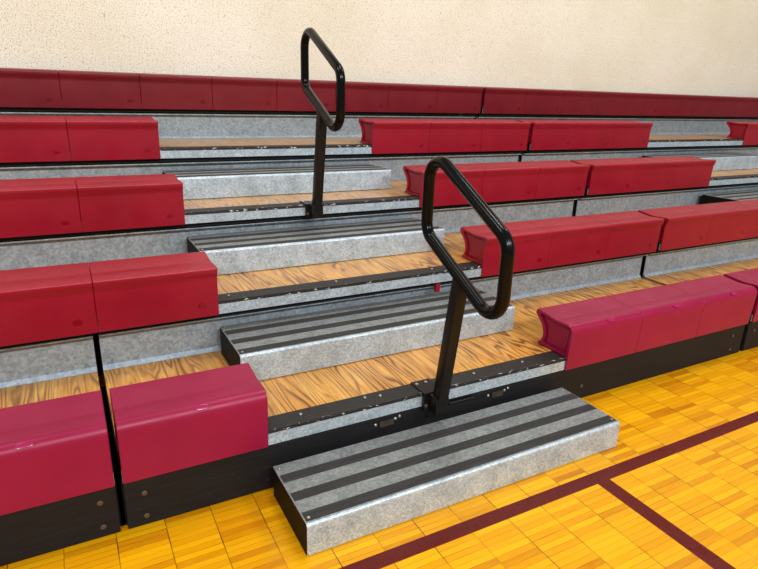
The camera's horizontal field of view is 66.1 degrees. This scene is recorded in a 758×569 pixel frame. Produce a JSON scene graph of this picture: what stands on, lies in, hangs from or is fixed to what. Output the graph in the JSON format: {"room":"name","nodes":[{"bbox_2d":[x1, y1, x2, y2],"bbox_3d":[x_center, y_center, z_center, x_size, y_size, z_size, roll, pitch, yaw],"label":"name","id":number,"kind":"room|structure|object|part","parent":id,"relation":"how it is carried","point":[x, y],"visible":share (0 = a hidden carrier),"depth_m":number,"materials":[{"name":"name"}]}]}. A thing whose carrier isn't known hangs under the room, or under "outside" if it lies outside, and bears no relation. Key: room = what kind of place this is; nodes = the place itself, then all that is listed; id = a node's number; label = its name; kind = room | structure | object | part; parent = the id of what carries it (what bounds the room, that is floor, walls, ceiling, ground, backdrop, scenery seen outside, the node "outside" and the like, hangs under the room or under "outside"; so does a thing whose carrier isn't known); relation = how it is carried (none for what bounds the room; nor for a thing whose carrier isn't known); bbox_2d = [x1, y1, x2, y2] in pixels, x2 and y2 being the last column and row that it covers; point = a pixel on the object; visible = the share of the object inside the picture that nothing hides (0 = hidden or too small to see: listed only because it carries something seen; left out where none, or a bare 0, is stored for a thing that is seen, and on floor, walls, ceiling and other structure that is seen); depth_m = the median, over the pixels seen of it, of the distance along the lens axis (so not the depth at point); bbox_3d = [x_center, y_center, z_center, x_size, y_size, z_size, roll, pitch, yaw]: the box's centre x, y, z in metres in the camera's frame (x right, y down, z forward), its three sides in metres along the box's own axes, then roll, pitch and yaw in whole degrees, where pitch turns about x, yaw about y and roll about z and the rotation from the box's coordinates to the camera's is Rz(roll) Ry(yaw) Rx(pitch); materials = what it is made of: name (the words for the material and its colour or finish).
{"room":"school gymnasium","nodes":[
{"label":"school gymnasium","id":0,"kind":"room"},
{"bbox_2d":[0,347,757,568],"bbox_3d":[3.255,0.628,2.732,17.000,0.050,7.799,-8,20,-27],"label":"floor","id":1,"kind":"structure","parent":0,"point":[677,488],"depth_m":1.93,"materials":[{"name":"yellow wood"}]},
{"bbox_2d":[0,333,125,566],"bbox_3d":[-1.806,0.572,1.655,1.902,0.441,0.780,-8,20,-27],"label":"tier","id":2,"kind":"object","parent":1,"relation":"on","point":[31,372],"visible":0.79,"depth_m":1.85,"materials":[{"name":"brown wood"}]},
{"bbox_2d":[0,390,114,515],"bbox_3d":[-1.045,0.502,1.708,0.456,0.225,0.230,-8,20,-27],"label":"module","id":3,"kind":"object","parent":2,"relation":"on","point":[57,449],"visible":1,"depth_m":1.67,"materials":[{"name":"plastic"}]},
{"bbox_3d":[-1.169,0.258,2.354,0.068,0.243,0.030,-8,20,-27],"label":"support post","id":4,"kind":"part","parent":2,"relation":"part of","materials":[{"name":"black metal"}]},
{"bbox_3d":[-0.840,0.683,1.826,0.068,0.178,0.024,-8,20,-27],"label":"support post","id":5,"kind":"part","parent":2,"relation":"part of","materials":[{"name":"black metal"}]},
{"bbox_2d":[93,252,744,528],"bbox_3d":[0.450,0.263,2.805,3.226,0.441,0.798,-8,20,-27],"label":"tier","id":6,"kind":"object","parent":1,"relation":"on","point":[317,411],"visible":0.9,"depth_m":2.42,"materials":[{"name":"brown wood"}]},
{"bbox_3d":[-1.122,0.252,2.378,0.068,0.243,0.030,-8,20,-27],"label":"support post","id":7,"kind":"part","parent":6,"relation":"part of","materials":[{"name":"black metal"}]},
{"bbox_3d":[-0.792,0.676,1.851,0.068,0.178,0.024,-8,20,-27],"label":"support post","id":8,"kind":"part","parent":6,"relation":"part of","materials":[{"name":"black metal"}]},
{"bbox_2d":[109,363,267,483],"bbox_3d":[-0.622,0.443,1.925,0.456,0.225,0.230,-8,20,-27],"label":"module","id":9,"kind":"object","parent":6,"relation":"on","point":[170,424],"visible":1,"depth_m":1.85,"materials":[{"name":"plastic"}]},
{"bbox_2d":[0,196,579,331],"bbox_3d":[-0.679,-0.105,2.820,5.114,0.321,0.780,-8,20,-27],"label":"tier","id":10,"kind":"object","parent":6,"relation":"on","point":[242,291],"visible":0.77,"depth_m":2.88,"materials":[{"name":"brown wood"}]},
{"bbox_2d":[0,262,97,346],"bbox_3d":[-1.315,0.077,2.168,0.456,0.225,0.240,-8,20,-27],"label":"module","id":11,"kind":"object","parent":10,"relation":"on","point":[57,301],"visible":1,"depth_m":2.12,"materials":[{"name":"red plastic"}]},
{"bbox_2d":[89,251,218,331],"bbox_3d":[-0.912,0.021,2.376,0.456,0.225,0.240,-8,20,-27],"label":"module","id":12,"kind":"object","parent":10,"relation":"on","point":[151,290],"visible":0.89,"depth_m":2.30,"materials":[{"name":"red plastic"}]},
{"bbox_2d":[0,151,523,231],"bbox_3d":[-0.971,-0.538,3.272,5.114,0.303,0.780,-8,20,-27],"label":"tier","id":13,"kind":"object","parent":10,"relation":"on","point":[283,205],"visible":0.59,"depth_m":3.38,"materials":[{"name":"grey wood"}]},
{"bbox_2d":[0,177,81,237],"bbox_3d":[-1.608,-0.347,2.623,0.456,0.225,0.240,-8,20,-27],"label":"module","id":14,"kind":"object","parent":13,"relation":"on","point":[38,206],"visible":0.99,"depth_m":2.58,"materials":[{"name":"red plastic"}]},
{"bbox_2d":[75,174,184,231],"bbox_3d":[-1.204,-0.403,2.831,0.456,0.225,0.240,-8,20,-27],"label":"module","id":15,"kind":"object","parent":13,"relation":"on","point":[106,203],"visible":0.96,"depth_m":2.75,"materials":[{"name":"red plastic"}]},
{"bbox_2d":[0,108,520,158],"bbox_3d":[-1.263,-0.962,3.727,5.114,0.303,0.780,-8,20,-27],"label":"tier","id":16,"kind":"object","parent":13,"relation":"on","point":[189,133],"visible":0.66,"depth_m":4.04,"materials":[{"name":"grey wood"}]},
{"bbox_2d":[0,115,70,162],"bbox_3d":[-1.900,-0.771,3.078,0.456,0.225,0.240,-8,20,-27],"label":"module","id":17,"kind":"object","parent":16,"relation":"on","point":[22,138],"visible":0.99,"depth_m":3.03,"materials":[{"name":"red plastic"}]},
{"bbox_2d":[65,116,160,160],"bbox_3d":[-1.497,-0.827,3.285,0.456,0.225,0.240,-8,20,-27],"label":"module","id":18,"kind":"object","parent":16,"relation":"on","point":[90,138],"visible":0.93,"depth_m":3.20,"materials":[{"name":"red plastic"}]},
{"bbox_2d":[358,118,430,153],"bbox_3d":[0.109,-1.050,4.111,0.456,0.225,0.240,-8,20,-27],"label":"module","id":19,"kind":"object","parent":16,"relation":"on","point":[386,136],"visible":1,"depth_m":4.02,"materials":[{"name":"red plastic"}]},
{"bbox_3d":[-0.077,-1.050,3.999,0.004,0.115,0.165,-8,20,-27],"label":"panel","id":20,"kind":"part","parent":19,"relation":"part of","materials":[{"name":"red plastic"}]},
{"bbox_2d":[417,119,483,152],"bbox_3d":[0.513,-1.106,4.318,0.456,0.225,0.240,-8,20,-27],"label":"module","id":21,"kind":"object","parent":16,"relation":"on","point":[446,135],"visible":0.79,"depth_m":4.23,"materials":[{"name":"red plastic"}]},
{"bbox_2d":[467,119,530,151],"bbox_3d":[0.916,-1.162,4.525,0.456,0.225,0.240,-8,20,-27],"label":"module","id":22,"kind":"object","parent":16,"relation":"on","point":[497,134],"visible":0.72,"depth_m":4.44,"materials":[{"name":"red plastic"}]},
{"bbox_2d":[162,164,390,199],"bbox_3d":[-0.596,-0.647,3.597,1.355,0.126,0.324,-8,20,-27],"label":"step","id":23,"kind":"structure","parent":13,"relation":"on","point":[255,181],"depth_m":3.45,"materials":[{"name":"concrete"}]},
{"bbox_2d":[299,27,345,218],"bbox_3d":[-0.297,-0.796,2.952,0.084,0.958,0.502,-8,20,-27],"label":"handrail","id":24,"kind":"object","parent":13,"relation":"attached to","point":[313,208],"visible":1,"depth_m":2.97,"materials":[{"name":"black metal"}]},
{"bbox_3d":[-0.313,-0.622,3.047,0.045,0.550,0.123,-8,20,-27],"label":"post","id":25,"kind":"part","parent":24,"relation":"part of","materials":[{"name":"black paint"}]},
{"bbox_2d":[403,164,484,206],"bbox_3d":[0.402,-0.626,3.656,0.456,0.225,0.240,-8,20,-27],"label":"module","id":26,"kind":"object","parent":13,"relation":"on","point":[446,193],"visible":0.75,"depth_m":3.57,"materials":[{"name":"red plastic"}]},
{"bbox_3d":[0.216,-0.626,3.545,0.004,0.115,0.165,-8,20,-27],"label":"panel","id":27,"kind":"part","parent":26,"relation":"part of","materials":[{"name":"red plastic"}]},
{"bbox_2d":[466,162,539,202],"bbox_3d":[0.805,-0.682,3.863,0.456,0.225,0.240,-8,20,-27],"label":"module","id":28,"kind":"object","parent":13,"relation":"on","point":[502,181],"visible":0.84,"depth_m":3.78,"materials":[{"name":"red plastic"}]},
{"bbox_2d":[520,160,589,198],"bbox_3d":[1.209,-0.738,4.071,0.456,0.225,0.240,-8,20,-27],"label":"module","id":29,"kind":"object","parent":13,"relation":"on","point":[558,178],"visible":0.84,"depth_m":3.99,"materials":[{"name":"red plastic"}]},
{"bbox_2d":[187,218,444,274],"bbox_3d":[-0.303,-0.223,3.142,1.355,0.126,0.324,-8,20,-27],"label":"step","id":30,"kind":"structure","parent":10,"relation":"on","point":[236,252],"depth_m":3.00,"materials":[{"name":"metal"}]},
{"bbox_3d":[-0.900,-0.137,2.839,0.005,0.118,0.316,-8,20,-27],"label":"plate","id":31,"kind":"part","parent":30,"relation":"part of","materials":[{"name":"black metal"}]},
{"bbox_2d":[460,221,553,276],"bbox_3d":[0.694,-0.202,3.201,0.456,0.225,0.240,-8,20,-27],"label":"module","id":32,"kind":"object","parent":10,"relation":"on","point":[531,242],"visible":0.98,"depth_m":3.13,"materials":[{"name":"red plastic"}]},
{"bbox_3d":[0.508,-0.202,3.090,0.004,0.115,0.165,-8,20,-27],"label":"panel","id":33,"kind":"part","parent":32,"relation":"part of","materials":[{"name":"red plastic"}]},
{"bbox_2d":[527,215,611,266],"bbox_3d":[1.098,-0.258,3.409,0.456,0.225,0.240,-8,20,-27],"label":"module","id":34,"kind":"object","parent":10,"relation":"on","point":[575,239],"visible":0.81,"depth_m":3.33,"materials":[{"name":"red plastic"}]},
{"bbox_2d":[584,211,663,258],"bbox_3d":[1.501,-0.314,3.616,0.456,0.225,0.240,-8,20,-27],"label":"module","id":35,"kind":"object","parent":10,"relation":"on","point":[632,232],"visible":0.77,"depth_m":3.54,"materials":[{"name":"red plastic"}]},
{"bbox_2d":[220,288,514,380],"bbox_3d":[-0.011,0.201,2.688,1.355,0.126,0.324,-8,20,-27],"label":"step","id":36,"kind":"structure","parent":6,"relation":"on","point":[293,344],"depth_m":2.52,"materials":[{"name":"metal"}]},
{"bbox_3d":[-0.608,0.287,2.384,0.005,0.118,0.316,-8,20,-27],"label":"plate","id":37,"kind":"part","parent":36,"relation":"part of","materials":[{"name":"black metal"}]},
{"bbox_3d":[0.028,0.524,2.205,0.060,0.024,0.007,-8,20,-27],"label":"latch plate","id":38,"kind":"part","parent":6,"relation":"part of","materials":[{"name":"metal"}]},
{"bbox_2d":[411,156,514,414],"bbox_3d":[0.271,0.055,2.029,0.084,0.958,0.502,-8,20,-27],"label":"handrail","id":39,"kind":"object","parent":6,"relation":"attached to","point":[435,398],"visible":1,"depth_m":2.02,"materials":[{"name":"black metal"}]},
{"bbox_3d":[0.255,0.229,2.125,0.045,0.550,0.123,-8,20,-27],"label":"post","id":40,"kind":"part","parent":39,"relation":"part of","materials":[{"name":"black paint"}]},
{"bbox_3d":[0.496,0.459,2.445,0.060,0.024,0.007,-8,20,-27],"label":"latch plate","id":41,"kind":"part","parent":6,"relation":"part of","materials":[{"name":"metal"}]},
{"bbox_2d":[536,296,642,370],"bbox_3d":[0.984,0.220,2.751,0.456,0.225,0.230,-8,20,-27],"label":"module","id":42,"kind":"object","parent":6,"relation":"on","point":[589,331],"visible":1,"depth_m":2.67,"materials":[{"name":"plastic"}]},
{"bbox_3d":[0.801,0.222,2.635,0.004,0.115,0.165,-8,20,-27],"label":"panel","id":43,"kind":"part","parent":42,"relation":"part of","materials":[{"name":"plastic"}]},
{"bbox_2d":[609,285,703,352],"bbox_3d":[1.388,0.164,2.958,0.456,0.225,0.230,-8,20,-27],"label":"module","id":44,"kind":"object","parent":6,"relation":"on","point":[670,314],"visible":0.8,"depth_m":2.88,"materials":[{"name":"plastic"}]},
{"bbox_2d":[668,275,756,336],"bbox_3d":[1.791,0.108,3.165,0.456,0.225,0.230,-8,20,-27],"label":"module","id":45,"kind":"object","parent":6,"relation":"on","point":[728,303],"visible":0.77,"depth_m":3.09,"materials":[{"name":"plastic"}]},
{"bbox_2d":[273,388,619,555],"bbox_3d":[0.299,0.637,2.169,1.332,0.117,0.318,-8,20,-27],"label":"step","id":46,"kind":"structure","parent":1,"relation":"on","point":[329,499],"depth_m":2.04,"materials":[{"name":"metal"}]},
{"bbox_3d":[-0.288,0.721,1.871,0.005,0.109,0.310,-8,20,-27],"label":"plate","id":47,"kind":"part","parent":46,"relation":"part of","materials":[{"name":"black metal"}]},
{"bbox_2d":[640,237,757,350],"bbox_3d":[3.321,-0.139,4.290,3.283,0.441,0.780,-8,20,-27],"label":"tier","id":48,"kind":"object","parent":1,"relation":"on","point":[665,267],"visible":0.56,"depth_m":3.98,"materials":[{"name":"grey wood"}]},
{"bbox_3d":[1.729,-0.144,3.843,0.068,0.243,0.030,-8,20,-27],"label":"support post","id":49,"kind":"part","parent":48,"relation":"part of","materials":[{"name":"black metal"}]},
{"bbox_2d":[572,182,757,250],"bbox_3d":[5.237,-0.934,5.857,8.283,0.303,0.780,-8,20,-27],"label":"tier","id":50,"kind":"object","parent":48,"relation":"on","point":[586,204],"visible":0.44,"depth_m":4.57,"materials":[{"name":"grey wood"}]},
{"bbox_3d":[1.436,-0.568,4.298,0.068,0.243,0.030,-8,20,-27],"label":"support post","id":51,"kind":"part","parent":50,"relation":"part of","materials":[{"name":"black metal"}]},
{"bbox_2d":[518,145,757,198],"bbox_3d":[4.945,-1.358,6.312,8.283,0.303,0.780,-8,20,-27],"label":"tier","id":52,"kind":"object","parent":50,"relation":"on","point":[746,175],"visible":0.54,"depth_m":5.12,"materials":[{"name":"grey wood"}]},
{"bbox_2d":[570,158,638,194],"bbox_3d":[1.646,-0.798,4.295,0.456,0.225,0.240,-8,20,-27],"label":"module","id":53,"kind":"object","parent":52,"relation":"on","point":[604,176],"visible":0.8,"depth_m":4.21,"materials":[{"name":"red plastic"}]},
{"bbox_2d":[473,113,757,154],"bbox_3d":[4.652,-1.782,6.767,8.283,0.303,0.780,-8,20,-27],"label":"tier","id":54,"kind":"object","parent":52,"relation":"on","point":[666,131],"visible":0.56,"depth_m":6.09,"materials":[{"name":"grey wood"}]},
{"bbox_2d":[516,120,577,149],"bbox_3d":[1.354,-1.222,4.750,0.456,0.225,0.240,-8,20,-27],"label":"module","id":55,"kind":"object","parent":54,"relation":"on","point":[543,134],"visible":0.79,"depth_m":4.66,"materials":[{"name":"red plastic"}]},
{"bbox_2d":[560,120,616,148],"bbox_3d":[1.757,-1.278,4.957,0.456,0.225,0.240,-8,20,-27],"label":"module","id":56,"kind":"object","parent":54,"relation":"on","point":[589,134],"visible":0.78,"depth_m":4.88,"materials":[{"name":"red plastic"}]},
{"bbox_2d":[598,120,652,147],"bbox_3d":[2.160,-1.334,5.165,0.456,0.225,0.240,-8,20,-27],"label":"module","id":57,"kind":"object","parent":54,"relation":"on","point":[627,133],"visible":0.85,"depth_m":5.08,"materials":[{"name":"red plastic"}]},
{"bbox_2d":[726,121,757,144],"bbox_3d":[3.824,-1.565,6.019,0.456,0.225,0.240,-8,20,-27],"label":"module","id":58,"kind":"object","parent":54,"relation":"on","point":[746,130],"visible":1,"depth_m":5.90,"materials":[{"name":"red plastic"}]},
{"bbox_3d":[3.638,-1.565,5.908,0.004,0.115,0.165,-8,20,-27],"label":"panel","id":59,"kind":"part","parent":58,"relation":"part of","materials":[{"name":"red plastic"}]},
{"bbox_2d":[615,157,678,191],"bbox_3d":[2.050,-0.854,4.503,0.456,0.225,0.240,-8,20,-27],"label":"module","id":60,"kind":"object","parent":52,"relation":"on","point":[652,173],"visible":0.84,"depth_m":4.42,"materials":[{"name":"red plastic"}]},
{"bbox_2d":[656,156,715,188],"bbox_3d":[2.453,-0.910,4.710,0.456,0.225,0.240,-8,20,-27],"label":"module","id":61,"kind":"object","parent":52,"relation":"on","point":[691,171],"visible":0.77,"depth_m":4.63,"materials":[{"name":"red plastic"}]},
{"bbox_2d":[642,152,757,170],"bbox_3d":[3.062,-1.154,5.477,1.355,0.126,0.324,-8,20,-27],"label":"step","id":62,"kind":"structure","parent":52,"relation":"on","point":[725,160],"depth_m":5.44,"materials":[{"name":"concrete"}]},
{"bbox_2d":[637,206,713,250],"bbox_3d":[1.939,-0.375,3.841,0.456,0.225,0.240,-8,20,-27],"label":"module","id":63,"kind":"object","parent":50,"relation":"on","point":[683,226],"visible":0.8,"depth_m":3.76,"materials":[{"name":"red plastic"}]},
{"bbox_2d":[686,202,755,243],"bbox_3d":[2.342,-0.430,4.048,0.456,0.225,0.240,-8,20,-27],"label":"module","id":64,"kind":"object","parent":50,"relation":"on","point":[730,222],"visible":0.83,"depth_m":3.97,"materials":[{"name":"red plastic"}]},
{"bbox_2d":[701,189,757,203],"bbox_3d":[3.354,-0.730,5.022,1.355,0.126,0.324,-8,20,-27],"label":"step","id":65,"kind":"structure","parent":50,"relation":"on","point":[708,198],"depth_m":4.79,"materials":[{"name":"metal"}]},
{"bbox_3d":[2.757,-0.644,4.718,0.005,0.118,0.316,-8,20,-27],"label":"plate","id":66,"kind":"part","parent":65,"relation":"part of","materials":[{"name":"black metal"}]},
{"bbox_2d":[726,199,757,238],"bbox_3d":[2.745,-0.486,4.255,0.456,0.225,0.240,-8,20,-27],"label":"module","id":67,"kind":"object","parent":50,"relation":"on","point":[753,203],"visible":0.52,"depth_m":4.13,"materials":[{"name":"red plastic"}]},
{"bbox_2d":[723,268,757,322],"bbox_3d":[2.229,0.048,3.390,0.456,0.225,0.230,-8,20,-27],"label":"module","id":68,"kind":"object","parent":48,"relation":"on","point":[749,277],"visible":0.45,"depth_m":3.30,"materials":[{"name":"plastic"}]},
{"bbox_2d":[0,0,757,214],"bbox_3d":[1.438,-2.538,5.413,17.000,4.200,0.200,-8,20,-27],"label":"wall","id":69,"kind":"structure","parent":0,"point":[683,47],"depth_m":4.84,"materials":[{"name":"beige paint"}]},
{"bbox_3d":[-1.440,-1.232,3.978,5.096,0.058,0.243,-8,20,-27],"label":"tier","id":70,"kind":"object","parent":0,"visible":0},
{"bbox_2d":[0,68,62,107],"bbox_3d":[-2.193,-1.195,3.533,0.456,0.225,0.240,-8,20,-27],"label":"module","id":71,"kind":"object","parent":70,"relation":"on","point":[19,87],"visible":0.99,"depth_m":3.48,"materials":[{"name":"red plastic"}]},
{"bbox_2d":[58,70,141,108],"bbox_3d":[-1.789,-1.251,3.740,0.456,0.225,0.240,-8,20,-27],"label":"module","id":72,"kind":"object","parent":70,"relation":"on","point":[79,89],"visible":0.9,"depth_m":3.65,"materials":[{"name":"red plastic"}]},
{"bbox_2d":[135,73,212,109],"bbox_3d":[-1.386,-1.307,3.947,0.456,0.225,0.240,-8,20,-27],"label":"module","id":73,"kind":"object","parent":70,"relation":"on","point":[158,91],"visible":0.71,"depth_m":3.86,"materials":[{"name":"red plastic"}]},
{"bbox_2d":[206,76,276,110],"bbox_3d":[-0.982,-1.363,4.155,0.456,0.225,0.240,-8,20,-27],"label":"module","id":74,"kind":"object","parent":70,"relation":"on","point":[228,93],"visible":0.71,"depth_m":4.07,"materials":[{"name":"red plastic"}]},
{"bbox_2d":[268,78,335,111],"bbox_3d":[-0.579,-1.419,4.362,0.456,0.225,0.240,-8,20,-27],"label":"module","id":75,"kind":"object","parent":70,"relation":"on","point":[291,96],"visible":0.75,"depth_m":4.27,"materials":[{"name":"red plastic"}]},
{"bbox_2d":[325,80,389,111],"bbox_3d":[-0.176,-1.474,4.569,0.456,0.225,0.240,-8,20,-27],"label":"module","id":76,"kind":"object","parent":70,"relation":"on","point":[359,96],"visible":0.71,"depth_m":4.50,"materials":[{"name":"red plastic"}]},
{"bbox_2d":[377,82,438,112],"bbox_3d":[0.228,-1.530,4.777,0.456,0.225,0.240,-8,20,-27],"label":"module","id":77,"kind":"object","parent":70,"relation":"on","point":[403,98],"visible":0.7,"depth_m":4.69,"materials":[{"name":"red plastic"}]},
{"bbox_2d":[425,84,483,113],"bbox_3d":[0.631,-1.586,4.984,0.456,0.225,0.240,-8,20,-27],"label":"module","id":78,"kind":"object","parent":70,"relation":"on","point":[450,98],"visible":0.76,"depth_m":4.90,"materials":[{"name":"red plastic"}]},
{"bbox_3d":[4.492,-2.055,7.026,8.265,0.058,0.243,-8,20,-27],"label":"tier","id":79,"kind":"object","parent":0,"visible":0},
{"bbox_2d":[471,86,526,113],"bbox_3d":[1.061,-1.646,5.205,0.456,0.225,0.240,-8,20,-27],"label":"module","id":80,"kind":"object","parent":79,"relation":"on","point":[495,100],"visible":0.75,"depth_m":5.11,"materials":[{"name":"red plastic"}]},
{"bbox_2d":[514,88,564,114],"bbox_3d":[1.465,-1.702,5.412,0.456,0.225,0.240,-8,20,-27],"label":"module","id":81,"kind":"object","parent":79,"relation":"on","point":[537,101],"visible":0.75,"depth_m":5.33,"materials":[{"name":"red plastic"}]},
{"bbox_2d":[550,89,599,114],"bbox_3d":[1.868,-1.758,5.620,0.456,0.225,0.240,-8,20,-27],"label":"module","id":82,"kind":"object","parent":79,"relation":"on","point":[575,102],"visible":0.76,"depth_m":5.53,"materials":[{"name":"red plastic"}]},
{"bbox_2d":[588,91,632,115],"bbox_3d":[2.272,-1.814,5.827,0.456,0.225,0.240,-8,20,-27],"label":"module","id":83,"kind":"object","parent":79,"relation":"on","point":[609,103],"visible":0.72,"depth_m":5.74,"materials":[{"name":"red plastic"}]},
{"bbox_2d":[618,92,662,115],"bbox_3d":[2.675,-1.870,6.034,0.456,0.225,0.240,-8,20,-27],"label":"module","id":84,"kind":"object","parent":79,"relation":"on","point":[641,104],"visible":0.78,"depth_m":5.95,"materials":[{"name":"red plastic"}]},
{"bbox_2d":[648,93,691,115],"bbox_3d":[3.078,-1.926,6.242,0.456,0.225,0.240,-8,20,-27],"label":"module","id":85,"kind":"object","parent":79,"relation":"on","point":[671,104],"visible":0.69,"depth_m":6.15,"materials":[{"name":"red plastic"}]},
{"bbox_2d":[675,94,717,116],"bbox_3d":[3.482,-1.982,6.449,0.456,0.225,0.240,-8,20,-27],"label":"module","id":86,"kind":"object","parent":79,"relation":"on","point":[703,106],"visible":0.71,"depth_m":6.36,"materials":[{"name":"red plastic"}]},
{"bbox_2d":[701,95,742,116],"bbox_3d":[3.885,-2.038,6.656,0.456,0.225,0.240,-8,20,-27],"label":"module","id":87,"kind":"object","parent":79,"relation":"on","point":[725,106],"visible":0.7,"depth_m":6.57,"materials":[{"name":"red plastic"}]},
{"bbox_2d":[726,96,757,116],"bbox_3d":[4.288,-2.094,6.863,0.456,0.225,0.240,-8,20,-27],"label":"module","id":88,"kind":"object","parent":79,"relation":"on","point":[748,106],"visible":0.59,"depth_m":6.75,"materials":[{"name":"red plastic"}]}
]}

